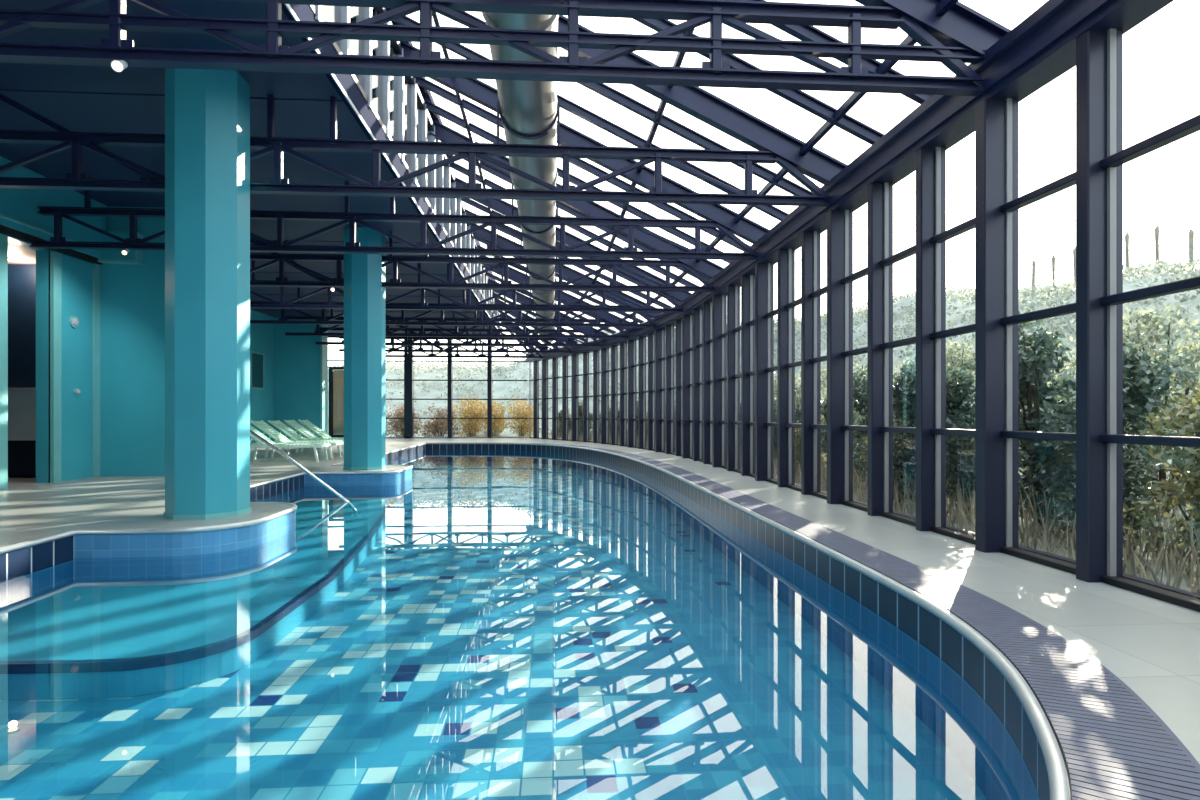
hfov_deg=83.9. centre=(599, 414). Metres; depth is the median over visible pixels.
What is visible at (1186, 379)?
shrub
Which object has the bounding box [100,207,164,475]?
wall
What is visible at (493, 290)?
skylight
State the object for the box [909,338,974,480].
shrub
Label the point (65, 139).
roof truss
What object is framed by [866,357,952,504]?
shrub
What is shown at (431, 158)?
window
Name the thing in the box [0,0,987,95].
roof truss
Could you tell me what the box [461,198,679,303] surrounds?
skylight
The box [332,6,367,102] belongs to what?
window
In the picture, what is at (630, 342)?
window
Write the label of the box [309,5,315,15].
window
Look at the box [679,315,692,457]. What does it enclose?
window
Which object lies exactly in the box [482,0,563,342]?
ventilation duct
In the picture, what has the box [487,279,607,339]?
skylight
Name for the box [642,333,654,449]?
window
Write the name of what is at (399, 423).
shrub
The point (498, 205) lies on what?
skylight
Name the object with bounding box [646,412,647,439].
shrub
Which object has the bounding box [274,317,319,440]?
wall
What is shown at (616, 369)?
window
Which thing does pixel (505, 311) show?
skylight
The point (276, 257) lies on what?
roof truss
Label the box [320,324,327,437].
trim
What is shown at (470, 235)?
window
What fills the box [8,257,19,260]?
recessed light
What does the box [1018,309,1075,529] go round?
shrub
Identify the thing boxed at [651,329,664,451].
window
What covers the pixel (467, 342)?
roof truss
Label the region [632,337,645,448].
window
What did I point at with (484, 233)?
skylight
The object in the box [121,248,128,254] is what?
spotlight
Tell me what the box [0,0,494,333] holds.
ceiling
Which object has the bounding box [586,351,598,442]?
window
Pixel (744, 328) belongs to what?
window
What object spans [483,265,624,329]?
skylight
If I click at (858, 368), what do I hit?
shrub
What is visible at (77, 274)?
wall
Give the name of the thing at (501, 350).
roof truss
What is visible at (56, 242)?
roof truss
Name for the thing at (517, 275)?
skylight
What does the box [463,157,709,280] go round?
skylight
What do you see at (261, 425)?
sun lounger
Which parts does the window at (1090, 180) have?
sill rail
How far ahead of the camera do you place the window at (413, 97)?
10.62 m
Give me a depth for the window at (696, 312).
14.51 m
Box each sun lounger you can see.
[250,420,343,458]
[250,426,330,461]
[268,420,343,456]
[284,420,343,453]
[298,419,343,451]
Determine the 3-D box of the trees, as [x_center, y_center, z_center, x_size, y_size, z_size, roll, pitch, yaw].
[2.430,-2.502,22.260,37.226,7.293,49.303,0,0,-4]
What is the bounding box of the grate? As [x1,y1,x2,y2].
[425,442,1199,799]
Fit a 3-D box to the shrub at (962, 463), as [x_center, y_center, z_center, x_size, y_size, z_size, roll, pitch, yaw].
[3.919,0.299,7.231,0.970,1.684,0.900,0,0,-4]
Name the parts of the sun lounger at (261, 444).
backrest, frame, seat, leg, leg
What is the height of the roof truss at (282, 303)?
1.059 m
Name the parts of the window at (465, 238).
pane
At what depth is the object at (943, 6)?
4.79 m
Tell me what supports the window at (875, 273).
on the floor
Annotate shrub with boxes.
[386,403,422,436]
[420,406,461,436]
[453,395,485,436]
[475,401,507,436]
[504,396,539,436]
[558,410,570,435]
[558,411,570,429]
[579,400,592,439]
[599,408,610,437]
[609,409,627,439]
[637,400,647,436]
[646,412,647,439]
[774,372,800,415]
[774,398,776,463]
[795,368,826,450]
[795,404,800,469]
[795,416,826,473]
[821,362,866,447]
[821,395,865,471]
[853,364,897,460]
[853,365,893,480]
[857,415,914,490]
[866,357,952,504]
[893,357,948,400]
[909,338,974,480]
[946,365,974,511]
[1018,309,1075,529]
[1018,333,1075,481]
[1034,340,1172,548]
[1123,301,1199,518]
[1123,377,1199,561]
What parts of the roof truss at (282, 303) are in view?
post, post, post, post, post, post, post, post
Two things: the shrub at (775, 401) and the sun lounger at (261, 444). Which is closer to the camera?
the shrub at (775, 401)
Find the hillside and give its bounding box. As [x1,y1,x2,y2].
[328,272,1199,590]
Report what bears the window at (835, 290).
on the floor
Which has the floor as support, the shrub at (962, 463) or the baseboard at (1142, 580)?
the baseboard at (1142, 580)
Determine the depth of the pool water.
10.25 m
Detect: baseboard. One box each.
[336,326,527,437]
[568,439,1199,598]
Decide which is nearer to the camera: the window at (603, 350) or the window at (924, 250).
the window at (924, 250)
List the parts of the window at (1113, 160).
sill rail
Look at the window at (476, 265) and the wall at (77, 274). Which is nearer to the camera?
the wall at (77, 274)
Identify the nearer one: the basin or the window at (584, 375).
the basin
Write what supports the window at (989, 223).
on the floor
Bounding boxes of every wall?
[7,235,92,482]
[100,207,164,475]
[250,309,273,443]
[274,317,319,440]
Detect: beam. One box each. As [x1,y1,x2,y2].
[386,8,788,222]
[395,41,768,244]
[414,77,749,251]
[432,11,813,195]
[526,0,1173,361]
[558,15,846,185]
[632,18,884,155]
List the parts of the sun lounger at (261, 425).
leg, backrest, frame, seat, leg, leg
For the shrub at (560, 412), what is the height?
1.436 m
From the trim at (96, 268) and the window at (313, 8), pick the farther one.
the trim at (96, 268)
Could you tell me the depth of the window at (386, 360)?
28.65 m
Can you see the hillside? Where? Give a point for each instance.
(499, 388)
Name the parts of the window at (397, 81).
rail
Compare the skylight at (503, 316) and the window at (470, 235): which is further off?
the skylight at (503, 316)
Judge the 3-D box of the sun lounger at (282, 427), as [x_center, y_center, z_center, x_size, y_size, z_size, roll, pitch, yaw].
[-7.070,0.563,16.447,1.918,0.883,0.650,0,0,-4]
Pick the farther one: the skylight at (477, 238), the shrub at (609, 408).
the shrub at (609, 408)
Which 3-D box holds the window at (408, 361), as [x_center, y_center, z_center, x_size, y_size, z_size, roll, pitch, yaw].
[-7.483,-1.198,28.768,1.852,4.405,0.220,0,0,-4]
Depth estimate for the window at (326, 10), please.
11.12 m
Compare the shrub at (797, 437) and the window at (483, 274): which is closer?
the shrub at (797, 437)
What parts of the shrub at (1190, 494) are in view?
stem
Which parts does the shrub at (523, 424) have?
stem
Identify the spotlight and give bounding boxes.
[111,60,127,71]
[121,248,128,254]
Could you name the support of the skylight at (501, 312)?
on the beam at (1040, 49)
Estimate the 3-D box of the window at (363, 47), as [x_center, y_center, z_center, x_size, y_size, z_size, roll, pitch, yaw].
[-2.866,-4.530,8.431,0.160,1.660,0.879,0,0,-4]
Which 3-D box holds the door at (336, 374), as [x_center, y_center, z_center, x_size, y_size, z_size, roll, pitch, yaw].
[-11.074,-0.525,28.460,0.880,3.050,0.357,0,0,-4]
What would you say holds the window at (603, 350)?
on the floor
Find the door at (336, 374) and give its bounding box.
[329,367,343,436]
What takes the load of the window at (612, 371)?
on the floor
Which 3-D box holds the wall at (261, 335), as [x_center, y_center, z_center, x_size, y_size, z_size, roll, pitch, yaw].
[-10.021,-1.200,17.844,2.300,4.400,11.000,0,0,-4]
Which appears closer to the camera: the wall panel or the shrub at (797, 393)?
the wall panel
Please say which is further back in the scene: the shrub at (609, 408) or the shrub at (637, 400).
the shrub at (609, 408)
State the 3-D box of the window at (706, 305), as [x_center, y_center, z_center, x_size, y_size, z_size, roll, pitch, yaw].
[2.201,-0.650,14.066,0.212,3.300,0.891,0,0,-4]
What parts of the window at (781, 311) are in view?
sill rail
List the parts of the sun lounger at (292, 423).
backrest, seat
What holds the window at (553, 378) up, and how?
on the floor
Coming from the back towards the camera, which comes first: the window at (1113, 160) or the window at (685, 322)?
the window at (685, 322)
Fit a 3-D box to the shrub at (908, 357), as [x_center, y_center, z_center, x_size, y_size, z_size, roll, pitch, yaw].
[5.497,0.056,11.268,1.188,2.153,1.339,0,0,44]
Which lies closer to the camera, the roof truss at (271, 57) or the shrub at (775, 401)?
the roof truss at (271, 57)
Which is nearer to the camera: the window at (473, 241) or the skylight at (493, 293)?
the window at (473, 241)
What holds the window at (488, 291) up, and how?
on the ceiling at (78, 98)
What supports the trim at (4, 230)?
attached to the wall at (77, 274)
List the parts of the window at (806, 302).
sill rail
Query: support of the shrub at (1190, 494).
on the hillside
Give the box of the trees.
[328,257,1199,507]
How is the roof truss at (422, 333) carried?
attached to the beam at (1040, 49)
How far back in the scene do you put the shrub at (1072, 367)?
8.13 m
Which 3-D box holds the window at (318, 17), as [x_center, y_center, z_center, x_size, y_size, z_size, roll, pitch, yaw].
[-2.743,-4.530,6.677,0.160,1.660,0.879,0,0,-4]
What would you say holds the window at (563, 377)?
on the floor
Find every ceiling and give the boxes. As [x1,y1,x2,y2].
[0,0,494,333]
[8,242,35,263]
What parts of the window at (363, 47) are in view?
rail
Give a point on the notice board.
(256, 358)
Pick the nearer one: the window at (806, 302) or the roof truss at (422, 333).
the window at (806, 302)
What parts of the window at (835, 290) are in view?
sill rail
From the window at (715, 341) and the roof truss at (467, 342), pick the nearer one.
the window at (715, 341)
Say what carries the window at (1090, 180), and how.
on the floor
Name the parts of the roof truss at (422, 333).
post, post, post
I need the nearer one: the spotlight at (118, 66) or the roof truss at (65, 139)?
the spotlight at (118, 66)
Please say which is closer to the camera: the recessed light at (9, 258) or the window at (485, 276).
the recessed light at (9, 258)
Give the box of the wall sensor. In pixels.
[69,316,78,327]
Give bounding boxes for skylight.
[423,99,732,263]
[428,120,723,278]
[450,162,697,285]
[452,177,691,301]
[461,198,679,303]
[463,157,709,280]
[464,209,671,307]
[469,224,660,318]
[473,235,651,318]
[476,244,643,323]
[480,256,630,329]
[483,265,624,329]
[485,272,615,333]
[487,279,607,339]
[492,292,585,341]
[493,290,597,338]
[494,298,577,343]
[498,311,555,347]
[500,313,547,349]
[505,311,564,343]
[684,0,931,120]
[854,0,1010,73]
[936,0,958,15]
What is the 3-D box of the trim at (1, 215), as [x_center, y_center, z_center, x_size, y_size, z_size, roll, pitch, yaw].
[-7.823,-2.615,7.221,0.200,0.030,6.500,0,0,-4]
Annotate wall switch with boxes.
[73,388,80,394]
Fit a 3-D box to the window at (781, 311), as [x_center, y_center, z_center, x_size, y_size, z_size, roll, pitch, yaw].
[2.562,-0.650,9.686,0.211,3.300,0.891,0,0,-4]
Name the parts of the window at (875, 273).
sill rail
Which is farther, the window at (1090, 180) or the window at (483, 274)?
the window at (483, 274)
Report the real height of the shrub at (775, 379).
2.318 m
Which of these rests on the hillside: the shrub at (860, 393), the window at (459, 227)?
the shrub at (860, 393)
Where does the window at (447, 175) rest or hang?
on the ceiling at (78, 98)
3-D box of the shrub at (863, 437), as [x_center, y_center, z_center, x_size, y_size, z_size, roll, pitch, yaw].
[3.999,0.457,9.009,0.862,1.366,0.980,0,0,-19]
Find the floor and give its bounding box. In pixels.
[0,438,1199,799]
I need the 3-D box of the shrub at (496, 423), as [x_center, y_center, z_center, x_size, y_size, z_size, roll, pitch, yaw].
[-5.092,0.156,31.329,1.580,1.888,1.533,0,0,-1]
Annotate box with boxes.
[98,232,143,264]
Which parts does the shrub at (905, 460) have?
stem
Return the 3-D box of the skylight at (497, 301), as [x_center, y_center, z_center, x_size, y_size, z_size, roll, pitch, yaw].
[-2.488,-3.505,25.742,3.254,1.920,0.870,0,0,-4]
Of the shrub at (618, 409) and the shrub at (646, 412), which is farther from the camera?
the shrub at (618, 409)
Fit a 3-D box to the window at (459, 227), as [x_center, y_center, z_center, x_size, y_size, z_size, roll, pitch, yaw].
[-3.418,-4.436,16.323,0.160,1.471,0.879,0,0,-4]
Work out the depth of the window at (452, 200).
15.01 m
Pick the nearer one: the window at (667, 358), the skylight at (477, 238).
the window at (667, 358)
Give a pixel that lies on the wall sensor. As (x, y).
(73, 320)
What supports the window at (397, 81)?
on the ceiling at (78, 98)
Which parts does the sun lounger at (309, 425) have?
backrest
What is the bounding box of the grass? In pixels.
[550,429,1199,593]
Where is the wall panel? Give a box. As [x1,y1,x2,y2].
[8,388,35,439]
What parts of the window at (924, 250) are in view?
sill rail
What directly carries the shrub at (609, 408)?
on the ground strip
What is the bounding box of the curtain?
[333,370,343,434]
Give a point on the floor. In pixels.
(1152, 645)
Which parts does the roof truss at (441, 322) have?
post, post, post, post, post, post, post, post, post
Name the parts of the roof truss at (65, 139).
post, post, post, post, post, post, post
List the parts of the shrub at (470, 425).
stem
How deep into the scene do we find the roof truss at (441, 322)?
17.66 m
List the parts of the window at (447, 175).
rail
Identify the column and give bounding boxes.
[164,68,250,519]
[343,227,385,469]
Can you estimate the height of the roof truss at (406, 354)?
1.059 m
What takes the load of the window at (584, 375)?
on the floor
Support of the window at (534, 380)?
on the floor
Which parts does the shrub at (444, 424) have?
stem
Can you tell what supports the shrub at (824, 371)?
on the hillside
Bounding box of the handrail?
[250,430,349,501]
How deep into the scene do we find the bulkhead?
9.49 m
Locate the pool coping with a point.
(1056, 769)
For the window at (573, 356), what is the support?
on the floor
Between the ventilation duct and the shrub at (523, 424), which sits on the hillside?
the shrub at (523, 424)
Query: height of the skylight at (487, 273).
2.088 m
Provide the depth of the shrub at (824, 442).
10.71 m
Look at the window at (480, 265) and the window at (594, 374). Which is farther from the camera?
the window at (594, 374)
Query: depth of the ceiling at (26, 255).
10.07 m
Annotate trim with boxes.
[0,214,73,240]
[0,225,101,264]
[0,233,61,489]
[93,263,99,476]
[282,4,501,333]
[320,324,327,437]
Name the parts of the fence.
post, post, post, post, post, post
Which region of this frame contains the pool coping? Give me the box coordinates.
[0,443,1069,799]
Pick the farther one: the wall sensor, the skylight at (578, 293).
the skylight at (578, 293)
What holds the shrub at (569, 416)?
on the hillside
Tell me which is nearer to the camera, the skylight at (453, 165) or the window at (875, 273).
the window at (875, 273)
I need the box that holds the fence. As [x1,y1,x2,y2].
[1024,225,1199,294]
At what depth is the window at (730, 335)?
11.88 m
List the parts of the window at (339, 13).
rail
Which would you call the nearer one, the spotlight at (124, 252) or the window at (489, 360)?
the spotlight at (124, 252)
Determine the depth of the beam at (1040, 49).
5.44 m
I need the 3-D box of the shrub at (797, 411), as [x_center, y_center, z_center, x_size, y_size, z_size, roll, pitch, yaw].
[3.712,0.455,12.459,0.777,1.348,0.720,0,0,-4]
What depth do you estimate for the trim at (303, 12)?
8.05 m
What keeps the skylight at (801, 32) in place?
on the beam at (1040, 49)
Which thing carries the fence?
on the hillside
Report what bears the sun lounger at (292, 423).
on the floor
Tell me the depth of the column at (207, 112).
6.44 m
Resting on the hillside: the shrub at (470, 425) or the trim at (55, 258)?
the shrub at (470, 425)
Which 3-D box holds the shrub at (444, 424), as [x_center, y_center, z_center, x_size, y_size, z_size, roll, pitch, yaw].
[-7.292,0.357,30.676,1.556,1.576,1.788,0,0,26]
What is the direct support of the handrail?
on the basin
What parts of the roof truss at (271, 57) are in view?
post, post, post, tie rail, post, post, post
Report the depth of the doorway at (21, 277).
10.72 m
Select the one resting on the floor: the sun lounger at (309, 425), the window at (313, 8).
the sun lounger at (309, 425)
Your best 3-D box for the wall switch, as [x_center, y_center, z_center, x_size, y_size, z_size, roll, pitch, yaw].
[-8.114,-0.360,10.379,0.062,0.110,0.110,0,0,-4]
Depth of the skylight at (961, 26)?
4.87 m
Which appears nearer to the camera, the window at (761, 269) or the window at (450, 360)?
the window at (761, 269)
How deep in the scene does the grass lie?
5.42 m
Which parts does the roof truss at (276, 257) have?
post, post, post, post, post, post, post, post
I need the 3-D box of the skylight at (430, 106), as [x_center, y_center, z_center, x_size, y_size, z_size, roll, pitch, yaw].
[-0.348,-4.076,12.163,5.552,2.812,0.917,0,0,-4]
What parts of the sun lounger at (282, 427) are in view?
backrest, seat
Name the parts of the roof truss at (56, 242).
post, post, post, post, post, post, post, post, post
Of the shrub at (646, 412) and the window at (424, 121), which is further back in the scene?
the shrub at (646, 412)
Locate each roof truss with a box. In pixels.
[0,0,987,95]
[0,93,831,206]
[29,175,757,259]
[250,231,713,291]
[250,261,683,312]
[250,287,655,326]
[285,301,627,337]
[315,315,600,346]
[339,325,571,352]
[386,333,541,357]
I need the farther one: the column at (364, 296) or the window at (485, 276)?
the window at (485, 276)
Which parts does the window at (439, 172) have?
rail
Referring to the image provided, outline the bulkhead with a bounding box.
[0,156,106,257]
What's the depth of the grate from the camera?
2.38 m
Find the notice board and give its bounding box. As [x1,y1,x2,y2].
[250,351,263,389]
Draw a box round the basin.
[0,444,1049,799]
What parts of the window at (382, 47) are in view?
rail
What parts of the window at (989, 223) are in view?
sill rail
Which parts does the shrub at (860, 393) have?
stem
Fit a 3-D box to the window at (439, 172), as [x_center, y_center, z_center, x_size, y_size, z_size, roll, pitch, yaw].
[-3.234,-4.530,13.692,0.160,1.660,0.879,0,0,-4]
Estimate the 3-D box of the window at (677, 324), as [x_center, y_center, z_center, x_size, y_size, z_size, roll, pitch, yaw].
[1.922,-0.650,16.688,0.224,3.300,0.888,0,0,-4]
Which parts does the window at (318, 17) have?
rail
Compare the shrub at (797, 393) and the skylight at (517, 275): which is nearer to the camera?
the shrub at (797, 393)
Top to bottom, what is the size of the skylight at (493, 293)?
1.866 m
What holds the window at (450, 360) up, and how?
on the floor
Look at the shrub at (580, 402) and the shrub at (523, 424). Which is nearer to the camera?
the shrub at (580, 402)
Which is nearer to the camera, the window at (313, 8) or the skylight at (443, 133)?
the window at (313, 8)
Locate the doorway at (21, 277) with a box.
[8,264,35,476]
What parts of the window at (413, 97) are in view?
rail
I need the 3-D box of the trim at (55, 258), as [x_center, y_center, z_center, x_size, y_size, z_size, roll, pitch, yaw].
[-8.064,-0.710,9.445,0.070,3.420,1.130,0,0,-4]
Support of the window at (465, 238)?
on the ceiling at (78, 98)
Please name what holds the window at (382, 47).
on the ceiling at (78, 98)
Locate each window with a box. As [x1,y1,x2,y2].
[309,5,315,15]
[314,5,341,53]
[322,5,498,298]
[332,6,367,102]
[356,7,386,133]
[376,12,401,158]
[386,360,403,418]
[392,48,414,180]
[404,339,447,437]
[405,78,424,186]
[417,104,433,213]
[427,126,441,226]
[436,155,448,237]
[443,164,454,247]
[448,340,486,437]
[450,181,460,256]
[456,198,464,265]
[462,212,469,272]
[467,226,473,279]
[471,238,476,282]
[475,256,479,290]
[479,264,482,295]
[481,267,485,299]
[484,275,488,303]
[487,290,489,303]
[487,340,527,437]
[529,361,538,438]
[536,359,547,438]
[545,358,557,439]
[555,356,567,440]
[565,354,578,440]
[575,353,588,441]
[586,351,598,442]
[596,348,608,443]
[605,346,617,444]
[614,343,626,445]
[623,340,636,447]
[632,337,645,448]
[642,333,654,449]
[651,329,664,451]
[660,325,674,453]
[669,320,680,455]
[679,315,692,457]
[688,309,702,460]
[698,302,709,463]
[708,294,726,466]
[720,286,739,470]
[733,275,754,475]
[747,263,773,480]
[765,249,794,486]
[785,231,820,494]
[810,210,852,503]
[841,183,892,515]
[879,147,945,530]
[930,98,1017,552]
[1000,30,1122,582]
[1100,28,1199,611]

